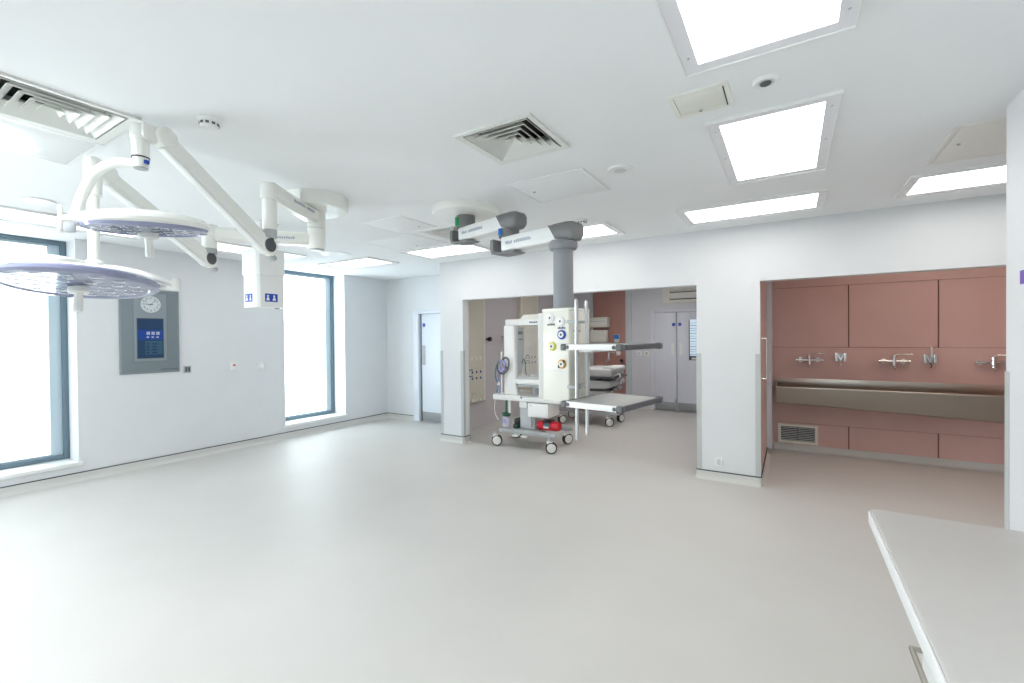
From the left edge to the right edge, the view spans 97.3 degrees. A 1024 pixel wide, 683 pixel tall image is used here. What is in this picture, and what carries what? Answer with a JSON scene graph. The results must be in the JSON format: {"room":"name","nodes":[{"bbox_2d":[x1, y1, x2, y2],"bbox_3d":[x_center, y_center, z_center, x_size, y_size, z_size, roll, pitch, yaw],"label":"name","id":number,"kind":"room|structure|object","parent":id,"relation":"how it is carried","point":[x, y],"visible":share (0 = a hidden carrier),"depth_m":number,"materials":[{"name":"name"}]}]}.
{"room":"operating room","nodes":[
{"label":"operating room","id":0,"kind":"room"},
{"bbox_2d":[0,239,387,486],"bbox_3d":[-4.914,0.204,5.305,0.420,2.700,9.050,0,1,32],"label":"wall","id":1,"kind":"structure","parent":0,"point":[115,419],"depth_m":6.07,"materials":[{"name":"paint"}]},
{"bbox_2d":[0,233,82,479],"bbox_3d":[-5.295,0.128,4.638,0.423,2.528,1.176,0,1,32],"label":"window","id":2,"kind":"structure","parent":1,"relation":"in","point":[34,378],"depth_m":4.95,"materials":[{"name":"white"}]},
{"bbox_2d":[118,290,179,374],"bbox_3d":[-4.484,-0.125,5.584,0.058,1.035,0.615,0,1,32],"label":"wall control panel","id":3,"kind":"object","parent":1,"relation":"attached to","point":[148,326],"visible":0.97,"depth_m":5.57,"materials":[{"name":"grey metal"}]},
{"bbox_2d":[140,296,160,312],"bbox_3d":[-4.468,-0.458,5.570,0.008,0.206,0.206,0,1,32],"label":"clock","id":4,"kind":"object","parent":3,"relation":"on","point":[150,304],"depth_m":5.57,"materials":[{"name":"grey plastic"}]},
{"bbox_2d":[184,366,190,372],"bbox_3d":[-4.273,0.366,5.928,0.016,0.092,0.084,0,1,32],"label":"outlet","id":5,"kind":"object","parent":1,"relation":"attached to","point":[187,369],"visible":1,"depth_m":5.92,"materials":[{"name":"grey paint"}]},
{"bbox_2d":[0,412,387,497],"bbox_3d":[-4.757,1.506,5.110,0.045,0.098,8.850,0,1,32],"label":"baseboard","id":6,"kind":"structure","parent":1,"relation":"attached to","point":[21,488],"depth_m":5.69,"materials":[{"name":"grey plastic"}]},
{"bbox_2d":[230,361,237,369],"bbox_3d":[-3.960,0.347,6.419,0.032,0.125,0.095,0,1,32],"label":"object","id":7,"kind":"object","parent":1,"relation":"attached to","point":[233,365],"visible":1,"depth_m":6.41,"materials":[{"name":"white plastic"}]},
{"bbox_2d":[258,362,264,369],"bbox_3d":[-3.757,0.364,6.756,0.022,0.110,0.110,0,1,32],"label":"outlet","id":8,"kind":"object","parent":1,"relation":"attached to","point":[261,365],"visible":1,"depth_m":6.74,"materials":[{"name":"paint"}]},
{"bbox_2d":[284,270,347,427],"bbox_3d":[-3.433,0.082,7.650,0.423,2.528,1.184,0,1,32],"label":"window","id":9,"kind":"structure","parent":1,"relation":"in","point":[308,297],"depth_m":7.80,"materials":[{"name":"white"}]},
{"bbox_2d":[386,275,439,414],"bbox_3d":[-1.554,0.144,8.400,2.640,2.700,0.150,0,1,32],"label":"wall","id":10,"kind":"structure","parent":0,"point":[405,296],"depth_m":8.63,"materials":[{"name":"paint"}]},
{"bbox_2d":[388,412,413,420],"bbox_3d":[-1.516,1.446,8.282,2.220,0.098,0.045,0,1,32],"label":"baseboard","id":11,"kind":"structure","parent":10,"relation":"attached to","point":[390,415],"depth_m":8.67,"materials":[{"name":"grey plastic"}]},
{"bbox_2d":[413,310,440,422],"bbox_3d":[-1.321,0.458,8.232,1.190,2.070,0.140,0,1,32],"label":"door","id":12,"kind":"structure","parent":10,"relation":"in","point":[426,323],"depth_m":8.36,"materials":[{"name":"white"}]},
{"bbox_2d":[0,407,1003,682],"bbox_3d":[0.004,1.578,4.372,10.600,0.120,13.000,0,1,32],"label":"floor","id":13,"kind":"structure","parent":0,"point":[387,550],"depth_m":3.11,"materials":[{"name":"plastic"}]},
{"bbox_2d":[491,314,572,453],"bbox_3d":[0.304,0.557,6.497,1.082,1.875,0.739,0,1,32],"label":"machine","id":14,"kind":"object","parent":13,"relation":"on","point":[533,409],"visible":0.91,"depth_m":6.42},
{"bbox_2d":[502,400,510,426],"bbox_3d":[-0.079,1.031,6.473,0.150,0.385,0.120,0,1,32],"label":"bottle","id":15,"kind":"object","parent":14,"relation":"on","point":[506,415],"depth_m":6.44,"materials":[{"name":"white"}]},
{"bbox_2d":[514,374,538,394],"bbox_3d":[0.344,0.629,6.505,0.460,0.270,0.490,0,1,32],"label":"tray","id":16,"kind":"object","parent":14,"relation":"on","point":[528,380],"depth_m":6.39,"materials":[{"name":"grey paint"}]},
{"bbox_2d":[521,314,537,318],"bbox_3d":[0.432,-0.349,6.430,0.508,0.063,0.400,0,1,32],"label":"hood","id":17,"kind":"object","parent":14,"relation":"attached to","point":[533,316],"depth_m":6.30,"materials":[{"name":"white plastic"}]},
{"bbox_2d":[537,419,561,430],"bbox_3d":[0.509,1.149,6.240,0.335,0.181,0.200,0,1,32],"label":"bag","id":18,"kind":"object","parent":14,"relation":"on","point":[546,424],"visible":1,"depth_m":6.19,"materials":[{"name":"red fabric"}]},
{"bbox_2d":[558,365,626,426],"bbox_3d":[1.506,0.946,8.140,1.274,1.045,0.855,0,1,32],"label":"stretcher","id":19,"kind":"object","parent":13,"relation":"on","point":[603,379],"visible":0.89,"depth_m":7.82,"materials":[{"name":"grey paint"}]},
{"bbox_2d":[590,390,616,394],"bbox_3d":[1.397,0.890,8.262,0.880,0.075,0.700,0,1,32],"label":"cushion","id":20,"kind":"object","parent":19,"relation":"on","point":[592,392],"depth_m":7.81,"materials":[{"name":"grey fabric"}]},
{"bbox_2d":[590,378,623,388],"bbox_3d":[1.451,0.746,8.227,1.010,0.155,0.700,0,1,32],"label":"cushion","id":21,"kind":"object","parent":19,"relation":"on","point":[595,383],"depth_m":7.82,"materials":[{"name":"grey fabric"}]},
{"bbox_2d":[603,365,624,371],"bbox_3d":[1.797,0.468,7.903,0.260,0.090,0.480,0,1,32],"label":"pillow","id":22,"kind":"object","parent":19,"relation":"on","point":[611,368],"depth_m":7.72,"materials":[{"name":"grey fabric"}]},
{"bbox_2d":[909,645,934,682],"bbox_3d":[0.917,1.123,0.373,0.689,0.851,2.670,0,1,32],"label":"base cabinet","id":23,"kind":"object","parent":13,"relation":"on","point":[925,675],"visible":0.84,"depth_m":1.03,"materials":[{"name":"white laminate"}]},
{"bbox_2d":[868,509,1023,682],"bbox_3d":[0.915,0.622,0.358,0.684,0.148,2.756,0,1,32],"label":"countertop","id":24,"kind":"structure","parent":23,"relation":"on","point":[959,586],"depth_m":1.16,"materials":[{"name":"white"}]},
{"bbox_2d":[469,295,552,428],"bbox_3d":[0.246,0.123,8.792,0.030,2.700,4.390,0,1,32],"label":"wall","id":25,"kind":"structure","parent":0,"point":[497,311],"depth_m":7.89,"materials":[{"name":"white paint"}]},
{"bbox_2d":[468,300,485,403],"bbox_3d":[-0.643,-0.069,7.255,0.085,2.110,0.665,0,1,32],"label":"panel","id":26,"kind":"object","parent":25,"relation":"attached to","point":[476,308],"visible":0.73,"depth_m":7.31,"materials":[{"name":"beige"}]},
{"bbox_2d":[470,404,560,434],"bbox_3d":[0.250,1.432,8.715,0.050,0.085,4.230,0,1,32],"label":"baseboard","id":27,"kind":"structure","parent":25,"relation":"attached to","point":[485,427],"depth_m":7.71,"materials":[{"name":"grey plastic"}]},
{"bbox_2d":[518,296,538,390],"bbox_3d":[0.329,-0.093,8.826,0.085,2.110,0.700,0,1,32],"label":"panel","id":28,"kind":"object","parent":25,"relation":"attached to","point":[526,305],"visible":0.59,"depth_m":8.80,"materials":[{"name":"beige"}]},
{"bbox_2d":[0,0,1023,279],"bbox_3d":[-0.021,-1.242,4.345,10.600,0.120,13.000,0,1,32],"label":"ceiling","id":29,"kind":"structure","parent":0,"point":[365,102],"depth_m":2.13,"materials":[{"name":"paint"}]},
{"bbox_2d":[0,205,57,228],"bbox_3d":[-4.360,-1.136,4.089,0.689,0.028,0.494,0,1,32],"label":"recessed light","id":30,"kind":"object","parent":29,"relation":"in","point":[23,216],"depth_m":4.11,"materials":[{"name":"white plastic"}]},
{"bbox_2d":[21,197,56,204],"bbox_3d":[-3.821,-1.134,3.639,0.200,0.012,0.200,0,1,32],"label":"recessed light","id":31,"kind":"object","parent":29,"relation":"attached to","point":[35,200],"visible":1,"depth_m":3.63,"materials":[{"name":"white plastic"}]},
{"bbox_2d":[30,200,47,203],"bbox_3d":[-3.820,-1.133,3.639,0.176,0.010,0.176,0,1,32],"label":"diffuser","id":32,"kind":"object","parent":31,"relation":"attached to","point":[31,201],"depth_m":3.63,"materials":[{"name":"grey paint"}]},
{"bbox_2d":[0,116,103,165],"bbox_3d":[-2.781,-1.132,2.496,0.590,0.014,0.630,0,1,32],"label":"access hatch","id":33,"kind":"object","parent":29,"relation":"attached to","point":[16,137],"visible":0.95,"depth_m":2.59,"materials":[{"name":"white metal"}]},
{"bbox_2d":[0,71,140,144],"bbox_3d":[-2.272,-1.195,2.216,0.530,0.132,0.550,0,1,32],"label":"ceiling vent","id":34,"kind":"object","parent":29,"relation":"in","point":[44,107],"visible":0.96,"depth_m":2.25,"materials":[{"name":"grey metal"}]},
{"bbox_2d":[100,232,138,239],"bbox_3d":[-4.174,-1.144,4.808,0.248,0.028,0.341,0,1,32],"label":"recessed light","id":35,"kind":"object","parent":29,"relation":"in","point":[133,237],"depth_m":4.86,"materials":[{"name":"white plastic"}]},
{"bbox_2d":[0,122,347,311],"bbox_3d":[-2.010,-0.658,2.990,0.984,0.985,1.979,0,1,15],"label":"light","id":36,"kind":"object","parent":29,"relation":"hanging from","point":[46,274],"visible":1,"depth_m":2.50,"materials":[{"name":"white metal"}]},
{"bbox_2d":[67,286,89,294],"bbox_3d":[-2.312,-0.273,2.403,0.091,0.042,0.091,0,1,32],"label":"socket","id":37,"kind":"object","parent":36,"relation":"attached to","point":[76,290],"depth_m":2.38,"materials":[{"name":"white"}]},
{"bbox_2d":[137,232,158,239],"bbox_3d":[-1.947,-0.566,2.412,0.091,0.040,0.091,0,1,32],"label":"socket","id":38,"kind":"object","parent":36,"relation":"attached to","point":[141,235],"depth_m":2.39,"materials":[{"name":"white"}]},
{"bbox_2d":[197,114,220,130],"bbox_3d":[-1.564,-1.124,2.325,0.104,0.048,0.104,0,1,32],"label":"smoke detector","id":39,"kind":"object","parent":29,"relation":"attached to","point":[207,122],"visible":1,"depth_m":2.30,"materials":[{"name":"white plastic"}]},
{"bbox_2d":[217,242,251,254],"bbox_3d":[-3.454,-1.158,5.550,0.682,0.028,0.537,0,1,32],"label":"recessed light","id":40,"kind":"object","parent":29,"relation":"in","point":[230,248],"depth_m":5.59,"materials":[{"name":"white plastic"}]},
{"bbox_2d":[217,243,295,257],"bbox_3d":[-3.356,-1.163,5.797,0.473,0.008,1.018,0,1,32],"label":"diffuser","id":41,"kind":"object","parent":40,"relation":"attached to","point":[222,247],"depth_m":5.65,"materials":[{"name":"white plastic"}]},
{"bbox_2d":[242,220,284,308],"bbox_3d":[-2.451,-0.741,4.444,0.290,0.841,0.290,0,1,32],"label":"column","id":42,"kind":"structure","parent":29,"relation":"hanging from","point":[263,278],"depth_m":4.34,"materials":[{"name":"white metal"}]},
{"bbox_2d":[280,251,305,259],"bbox_3d":[-3.059,-1.166,6.052,0.540,0.028,0.398,0,1,32],"label":"recessed light","id":43,"kind":"object","parent":29,"relation":"in","point":[287,255],"depth_m":6.10,"materials":[{"name":"white plastic"}]},
{"bbox_2d":[321,251,351,256],"bbox_3d":[-2.354,-1.170,6.047,0.380,0.012,0.380,0,1,32],"label":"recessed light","id":44,"kind":"object","parent":29,"relation":"attached to","point":[326,253],"visible":1,"depth_m":6.02,"materials":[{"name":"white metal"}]},
{"bbox_2d":[318,256,399,269],"bbox_3d":[-2.322,-1.180,6.803,1.116,0.028,0.601,0,1,32],"label":"recessed light","id":45,"kind":"object","parent":29,"relation":"in","point":[362,262],"visible":0.97,"depth_m":6.79,"materials":[{"name":"white plastic"}]},
{"bbox_2d":[326,258,390,267],"bbox_3d":[-2.322,-1.182,6.803,0.988,0.008,0.473,0,1,32],"label":"diffuser","id":46,"kind":"object","parent":45,"relation":"attached to","point":[365,262],"depth_m":6.81,"materials":[{"name":"white plastic"}]},
{"bbox_2d":[360,215,436,233],"bbox_3d":[-1.135,-1.167,4.541,0.540,0.014,0.520,0,1,32],"label":"access hatch","id":47,"kind":"object","parent":29,"relation":"attached to","point":[399,224],"visible":1,"depth_m":4.52,"materials":[{"name":"paint"}]},
{"bbox_2d":[363,234,445,250],"bbox_3d":[-1.271,-1.174,5.366,0.800,0.014,0.580,0,1,32],"label":"access hatch","id":48,"kind":"object","parent":29,"relation":"attached to","point":[409,241],"visible":1,"depth_m":5.33,"materials":[{"name":"paint"}]},
{"bbox_2d":[419,225,457,239],"bbox_3d":[-0.657,-1.235,4.885,0.490,0.132,0.490,0,1,32],"label":"ceiling vent","id":49,"kind":"object","parent":29,"relation":"in","point":[442,232],"visible":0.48,"depth_m":4.83,"materials":[{"name":"grey"}]},
{"bbox_2d":[399,244,489,258],"bbox_3d":[-0.851,-1.185,5.893,1.116,0.028,0.601,0,1,32],"label":"recessed light","id":50,"kind":"object","parent":29,"relation":"in","point":[449,250],"visible":0.74,"depth_m":5.91,"materials":[{"name":"white plastic"}]},
{"bbox_2d":[408,245,484,256],"bbox_3d":[-0.851,-1.187,5.893,0.988,0.008,0.473,0,1,32],"label":"diffuser","id":51,"kind":"object","parent":50,"relation":"attached to","point":[452,250],"depth_m":5.91,"materials":[{"name":"white plastic"}]},
{"bbox_2d":[454,112,569,164],"bbox_3d":[0.009,-1.219,2.616,0.490,0.132,0.490,0,1,32],"label":"ceiling vent","id":52,"kind":"object","parent":29,"relation":"in","point":[512,139],"visible":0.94,"depth_m":2.64,"materials":[{"name":"grey metal"}]},
{"bbox_2d":[431,199,662,439],"bbox_3d":[0.101,-0.263,3.491,0.610,1.824,2.043,-1,1,-45],"label":"pendant","id":53,"kind":"object","parent":29,"relation":"hanging from","point":[564,347],"visible":1,"depth_m":3.16,"materials":[{"name":"white metal"}]},
{"bbox_2d":[546,313,554,322],"bbox_3d":[0.268,-0.164,3.145,0.064,0.064,0.016,0,1,41],"label":"outlet","id":54,"kind":"object","parent":53,"relation":"attached to","point":[550,317],"depth_m":3.14,"materials":[{"name":"white plastic"}]},
{"bbox_2d":[548,342,555,350],"bbox_3d":[0.279,0.034,3.139,0.065,0.064,0.026,0,1,32],"label":"outlet","id":55,"kind":"object","parent":53,"relation":"attached to","point":[551,345],"depth_m":3.13,"materials":[{"name":"yellow plastic"}]},
{"bbox_2d":[557,317,564,325],"bbox_3d":[0.334,-0.139,3.087,0.064,0.064,0.016,0,1,41],"label":"outlet","id":56,"kind":"object","parent":53,"relation":"attached to","point":[560,320],"depth_m":3.08,"materials":[{"name":"white plastic"}]},
{"bbox_2d":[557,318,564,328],"bbox_3d":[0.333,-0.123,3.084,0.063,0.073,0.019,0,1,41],"label":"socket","id":57,"kind":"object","parent":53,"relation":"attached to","point":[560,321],"depth_m":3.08,"materials":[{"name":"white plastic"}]},
{"bbox_2d":[557,330,565,338],"bbox_3d":[0.340,-0.047,3.085,0.065,0.064,0.026,0,1,32],"label":"outlet","id":58,"kind":"object","parent":53,"relation":"attached to","point":[561,334],"depth_m":3.07,"materials":[{"name":"blue plastic"}]},
{"bbox_2d":[570,393,656,405],"bbox_3d":[0.662,0.386,2.941,0.393,0.018,0.540,0,1,41],"label":"shelf","id":59,"kind":"object","parent":53,"relation":"attached to","point":[603,399],"depth_m":2.90,"materials":[{"name":"grey metal"}]},
{"bbox_2d":[505,168,609,203],"bbox_3d":[0.357,-1.170,3.436,0.620,0.014,0.550,0,1,32],"label":"access hatch","id":60,"kind":"object","parent":29,"relation":"attached to","point":[578,182],"visible":1,"depth_m":3.40,"materials":[{"name":"paint"}]},
{"bbox_2d":[576,218,586,224],"bbox_3d":[0.680,-1.165,4.395,0.110,0.048,0.110,0,1,32],"label":"smoke detector","id":61,"kind":"object","parent":29,"relation":"attached to","point":[583,221],"visible":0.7,"depth_m":4.35,"materials":[{"name":"white plastic"}]},
{"bbox_2d":[581,221,624,239],"bbox_3d":[0.614,-1.190,5.011,1.116,0.028,0.601,0,1,32],"label":"recessed light","id":62,"kind":"object","parent":29,"relation":"in","point":[600,229],"visible":0.45,"depth_m":4.84,"materials":[{"name":"white plastic"}]},
{"bbox_2d":[583,225,614,237],"bbox_3d":[0.614,-1.192,5.011,0.988,0.008,0.473,0,1,32],"label":"diffuser","id":63,"kind":"object","parent":62,"relation":"attached to","point":[591,231],"depth_m":4.87,"materials":[{"name":"white plastic"}]},
{"bbox_2d":[607,164,632,174],"bbox_3d":[0.738,-1.170,3.071,0.170,0.012,0.170,0,1,32],"label":"ceiling speaker","id":64,"kind":"object","parent":29,"relation":"attached to","point":[620,169],"visible":1,"depth_m":3.05,"materials":[{"name":"white plastic"}]},
{"bbox_2d":[614,168,625,172],"bbox_3d":[0.738,-1.169,3.071,0.150,0.010,0.150,0,1,32],"label":"grille","id":65,"kind":"object","parent":64,"relation":"attached to","point":[616,170],"depth_m":3.07,"materials":[{"name":"grey paint"}]},
{"bbox_2d":[667,80,733,118],"bbox_3d":[0.916,-1.163,2.185,0.265,0.014,0.240,0,1,32],"label":"access hatch","id":66,"kind":"object","parent":29,"relation":"attached to","point":[718,95],"visible":1,"depth_m":2.17,"materials":[{"name":"white metal"}]},
{"bbox_2d":[676,188,828,225],"bbox_3d":[2.141,-1.195,4.067,1.146,0.028,0.601,0,1,32],"label":"recessed light","id":67,"kind":"object","parent":29,"relation":"in","point":[814,199],"visible":0.99,"depth_m":4.03,"materials":[{"name":"white plastic"}]},
{"bbox_2d":[686,193,817,222],"bbox_3d":[2.141,-1.197,4.067,1.018,0.008,0.473,0,1,32],"label":"diffuser","id":68,"kind":"object","parent":67,"relation":"attached to","point":[806,201],"depth_m":4.06,"materials":[{"name":"white plastic"}]},
{"bbox_2d":[653,0,863,77],"bbox_3d":[0.710,-1.155,1.319,0.601,0.028,1.146,0,1,32],"label":"recessed light","id":69,"kind":"object","parent":29,"relation":"in","point":[704,36],"visible":1,"depth_m":1.65,"materials":[{"name":"white"}]},
{"bbox_2d":[677,0,840,62],"bbox_3d":[0.710,-1.157,1.319,0.473,0.008,1.018,0,1,32],"label":"diffuser","id":70,"kind":"object","parent":69,"relation":"attached to","point":[713,31],"depth_m":1.64,"materials":[{"name":"white plastic"}]},
{"bbox_2d":[752,73,779,88],"bbox_3d":[1.139,-1.157,2.018,0.110,0.026,0.110,0,1,32],"label":"sensor","id":71,"kind":"object","parent":29,"relation":"attached to","point":[765,81],"visible":1,"depth_m":2.00,"materials":[{"name":"white plastic"}]},
{"bbox_2d":[705,89,843,185],"bbox_3d":[1.588,-1.177,2.739,0.601,0.028,1.146,0,1,32],"label":"recessed light","id":72,"kind":"object","parent":29,"relation":"in","point":[796,137],"visible":1,"depth_m":2.61,"materials":[{"name":"white"}]},
{"bbox_2d":[720,102,825,179],"bbox_3d":[1.588,-1.179,2.739,0.473,0.008,1.018,0,1,32],"label":"diffuser","id":73,"kind":"object","parent":72,"relation":"attached to","point":[791,140],"depth_m":2.65,"materials":[{"name":"white plastic"}]},
{"bbox_2d":[894,162,1005,199],"bbox_3d":[3.523,-1.199,3.212,1.136,0.028,0.601,0,1,32],"label":"recessed light","id":74,"kind":"object","parent":29,"relation":"in","point":[989,175],"visible":0.94,"depth_m":3.35,"materials":[{"name":"white plastic"}]},
{"bbox_2d":[907,166,1005,194],"bbox_3d":[3.523,-1.201,3.212,1.008,0.008,0.473,0,1,32],"label":"diffuser","id":75,"kind":"object","parent":74,"relation":"attached to","point":[991,175],"depth_m":3.35,"materials":[{"name":"white plastic"}]},
{"bbox_2d":[925,118,1005,165],"bbox_3d":[2.889,-1.185,2.605,0.620,0.014,0.660,0,1,32],"label":"access hatch","id":76,"kind":"object","parent":29,"relation":"attached to","point":[986,138],"visible":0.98,"depth_m":2.69,"materials":[{"name":"white metal"}]},
{"bbox_2d":[574,288,696,405],"bbox_3d":[3.061,0.090,9.532,4.420,2.700,0.150,0,1,32],"label":"wall","id":77,"kind":"structure","parent":0,"point":[642,301],"depth_m":9.61,"materials":[{"name":"white paint"}]},
{"bbox_2d":[590,330,607,343],"bbox_3d":[1.939,-0.096,10.009,0.370,0.315,0.178,0,1,32],"label":"soap dispenser","id":78,"kind":"object","parent":77,"relation":"attached to","point":[596,336],"visible":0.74,"depth_m":9.93,"materials":[{"name":"white plastic"}]},
{"bbox_2d":[589,317,609,327],"bbox_3d":[1.912,-0.426,9.991,0.485,0.225,0.224,0,1,32],"label":"paper towel dispenser","id":79,"kind":"object","parent":77,"relation":"attached to","point":[594,322],"visible":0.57,"depth_m":9.89,"materials":[{"name":"white plastic"}]},
{"bbox_2d":[593,291,625,393],"bbox_3d":[2.159,0.044,9.989,0.745,2.600,0.020,0,1,32],"label":"wall panel","id":80,"kind":"object","parent":77,"relation":"attached to","point":[605,304],"depth_m":9.93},
{"bbox_2d":[590,290,631,393],"bbox_3d":[2.179,0.044,9.968,0.940,2.600,0.035,0,1,32],"label":"trim","id":81,"kind":"structure","parent":77,"relation":"attached to","point":[628,323],"depth_m":9.74,"materials":[{"name":"grey paint"}]},
{"bbox_2d":[614,334,619,342],"bbox_3d":[2.295,-0.066,9.843,0.110,0.180,0.086,0,1,32],"label":"glove box","id":82,"kind":"object","parent":77,"relation":"attached to","point":[616,336],"visible":1,"depth_m":9.81,"materials":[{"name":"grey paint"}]},
{"bbox_2d":[636,351,648,355],"bbox_3d":[2.786,0.256,9.607,0.255,0.088,0.019,0,1,32],"label":"switch plate","id":83,"kind":"object","parent":77,"relation":"attached to","point":[638,353],"visible":1,"depth_m":9.61,"materials":[{"name":"white plastic"}]},
{"bbox_2d":[650,309,696,412],"bbox_3d":[3.638,0.389,9.123,1.610,2.100,0.146,0,1,32],"label":"door","id":84,"kind":"structure","parent":77,"relation":"in","point":[673,366],"depth_m":9.26,"materials":[{"name":"white"}]},
{"bbox_2d":[662,286,696,302],"bbox_3d":[3.566,-1.007,9.056,1.055,0.425,0.101,0,1,32],"label":"air vent","id":85,"kind":"object","parent":77,"relation":"in","point":[677,294],"visible":0.44,"depth_m":9.14,"materials":[{"name":"white metal"}]},
{"bbox_2d":[689,320,696,359],"bbox_3d":[3.753,-0.031,9.016,0.400,0.820,0.020,0,1,32],"label":"blind","id":86,"kind":"object","parent":77,"relation":"attached to","point":[692,323],"depth_m":9.09,"materials":[{"name":"grey paint"}]},
{"bbox_2d":[440,193,1005,476],"bbox_3d":[2.291,0.138,5.358,7.340,2.700,0.980,0,1,32],"label":"wall partition","id":87,"kind":"structure","parent":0,"point":[727,267],"depth_m":4.75,"materials":[{"name":"paint"}]},
{"bbox_2d":[440,351,443,433],"bbox_3d":[-1.054,0.771,6.884,0.049,1.265,0.049,0,1,32],"label":"trim","id":88,"kind":"structure","parent":87,"relation":"attached to","point":[441,352],"depth_m":6.86,"materials":[{"name":"grey plastic"}]},
{"bbox_2d":[460,351,465,435],"bbox_3d":[-0.723,0.770,6.680,0.049,1.265,0.049,0,1,32],"label":"trim","id":89,"kind":"structure","parent":87,"relation":"attached to","point":[463,387],"depth_m":6.66,"materials":[{"name":"grey plastic"}]},
{"bbox_2d":[439,433,765,487],"bbox_3d":[0.988,1.443,6.158,4.365,0.098,1.025,0,1,32],"label":"baseboard","id":90,"kind":"structure","parent":87,"relation":"attached to","point":[747,480],"depth_m":4.82,"materials":[{"name":"grey plastic"}]},
{"bbox_2d":[696,353,701,468],"bbox_3d":[2.063,0.761,4.957,0.049,1.265,0.049,0,1,32],"label":"trim","id":91,"kind":"structure","parent":87,"relation":"attached to","point":[698,355],"depth_m":4.93,"materials":[{"name":"grey plastic"}]},
{"bbox_2d":[715,457,723,466],"bbox_3d":[2.228,1.293,4.831,0.084,0.090,0.016,0,1,32],"label":"outlet","id":92,"kind":"object","parent":87,"relation":"attached to","point":[718,461],"visible":1,"depth_m":4.82,"materials":[{"name":"white plastic"}]},
{"bbox_2d":[755,354,760,476],"bbox_3d":[2.547,0.760,4.657,0.049,1.265,0.049,0,1,32],"label":"trim","id":93,"kind":"structure","parent":87,"relation":"attached to","point":[757,356],"depth_m":4.64,"materials":[{"name":"grey plastic"}]},
{"bbox_2d":[761,282,766,472],"bbox_3d":[3.014,0.129,5.552,0.185,2.700,1.790,0,1,32],"label":"wall","id":94,"kind":"structure","parent":0,"point":[763,284],"depth_m":5.18,"materials":[{"name":"laminate"}]},
{"bbox_2d":[762,336,767,380],"bbox_3d":[2.754,0.188,4.908,0.053,0.488,0.048,0,1,32],"label":"handle","id":95,"kind":"object","parent":94,"relation":"attached to","point":[765,338],"visible":0.92,"depth_m":4.90,"materials":[{"name":"silver metal"}]},
{"bbox_2d":[762,447,770,482],"bbox_3d":[2.997,1.433,5.300,0.045,0.098,1.310,0,1,32],"label":"baseboard","id":96,"kind":"structure","parent":94,"relation":"attached to","point":[766,463],"depth_m":5.24,"materials":[{"name":"grey plastic"}]},
{"bbox_2d":[766,281,772,448],"bbox_3d":[3.444,0.231,6.017,0.058,2.320,0.410,0,1,32],"label":"trim","id":97,"kind":"structure","parent":94,"relation":"attached to","point":[769,285],"depth_m":5.84,"materials":[{"name":"grey metal"}]},
{"bbox_2d":[772,267,1005,464],"bbox_3d":[4.801,0.113,5.529,3.250,2.700,0.150,0,1,32],"label":"wall","id":98,"kind":"structure","parent":0,"point":[961,313],"depth_m":5.50,"materials":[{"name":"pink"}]},
{"bbox_2d":[778,423,817,445],"bbox_3d":[3.834,1.242,6.045,0.456,0.260,0.022,0,1,32],"label":"air vent","id":99,"kind":"object","parent":98,"relation":"in","point":[787,433],"visible":1,"depth_m":6.04,"materials":[{"name":"white metal"}]},
{"bbox_2d":[795,353,824,366],"bbox_3d":[3.909,0.242,5.910,0.320,0.188,0.146,0,1,32],"label":"mixer tap","id":100,"kind":"object","parent":98,"relation":"attached to","point":[800,359],"visible":1,"depth_m":5.90,"materials":[{"name":"silver metal"}]},
{"bbox_2d":[835,353,845,365],"bbox_3d":[4.208,0.229,5.768,0.118,0.170,0.073,0,1,32],"label":"bracket","id":101,"kind":"object","parent":98,"relation":"attached to","point":[840,357],"visible":1,"depth_m":5.77,"materials":[{"name":"grey metal"}]},
{"bbox_2d":[774,442,1004,472],"bbox_3d":[4.824,1.422,5.417,2.900,0.085,0.050,0,1,32],"label":"baseboard","id":102,"kind":"structure","parent":98,"relation":"attached to","point":[998,468],"depth_m":5.51,"materials":[{"name":"grey plastic"}]},
{"bbox_2d":[776,378,1004,422],"bbox_3d":[4.545,0.687,5.314,2.462,0.391,0.498,0,1,32],"label":"trough","id":103,"kind":"object","parent":98,"relation":"attached to","point":[976,402],"visible":1,"depth_m":5.25,"materials":[{"name":"silver metal"}]},
{"bbox_2d":[878,354,912,368],"bbox_3d":[4.640,0.240,5.458,0.320,0.188,0.146,0,1,32],"label":"mixer tap","id":104,"kind":"object","parent":98,"relation":"attached to","point":[894,361],"visible":1,"depth_m":5.45,"materials":[{"name":"silver metal"}]},
{"bbox_2d":[923,346,936,367],"bbox_3d":[4.935,0.189,5.318,0.118,0.260,0.073,0,1,32],"label":"bracket","id":105,"kind":"object","parent":98,"relation":"attached to","point":[932,358],"visible":1,"depth_m":5.31,"materials":[{"name":"grey metal"}]},
{"bbox_2d":[974,355,1005,371],"bbox_3d":[5.367,0.238,5.008,0.320,0.188,0.146,0,1,32],"label":"mixer tap","id":106,"kind":"object","parent":98,"relation":"attached to","point":[993,362],"visible":0.76,"depth_m":5.00,"materials":[{"name":"silver metal"}]},
{"bbox_2d":[1006,89,1023,531],"bbox_3d":[2.290,0.188,0.156,1.870,2.700,7.870,0,1,32],"label":"wall","id":107,"kind":"structure","parent":0,"point":[1014,110],"depth_m":2.19,"materials":[{"name":"paint"}]},
{"bbox_2d":[1004,371,1009,529],"bbox_3d":[2.520,0.783,2.263,0.049,1.265,0.049,0,1,32],"label":"trim","id":108,"kind":"structure","parent":107,"relation":"attached to","point":[1007,374],"depth_m":2.26,"materials":[{"name":"grey plastic"}]},
{"bbox_2d":[1020,269,1023,284],"bbox_3d":[2.365,-0.301,2.062,0.008,0.070,0.163,0,1,32],"label":"wall sign","id":109,"kind":"object","parent":107,"relation":"attached to","point":[1021,271],"visible":1,"depth_m":2.11,"materials":[{"name":"purple plastic"}]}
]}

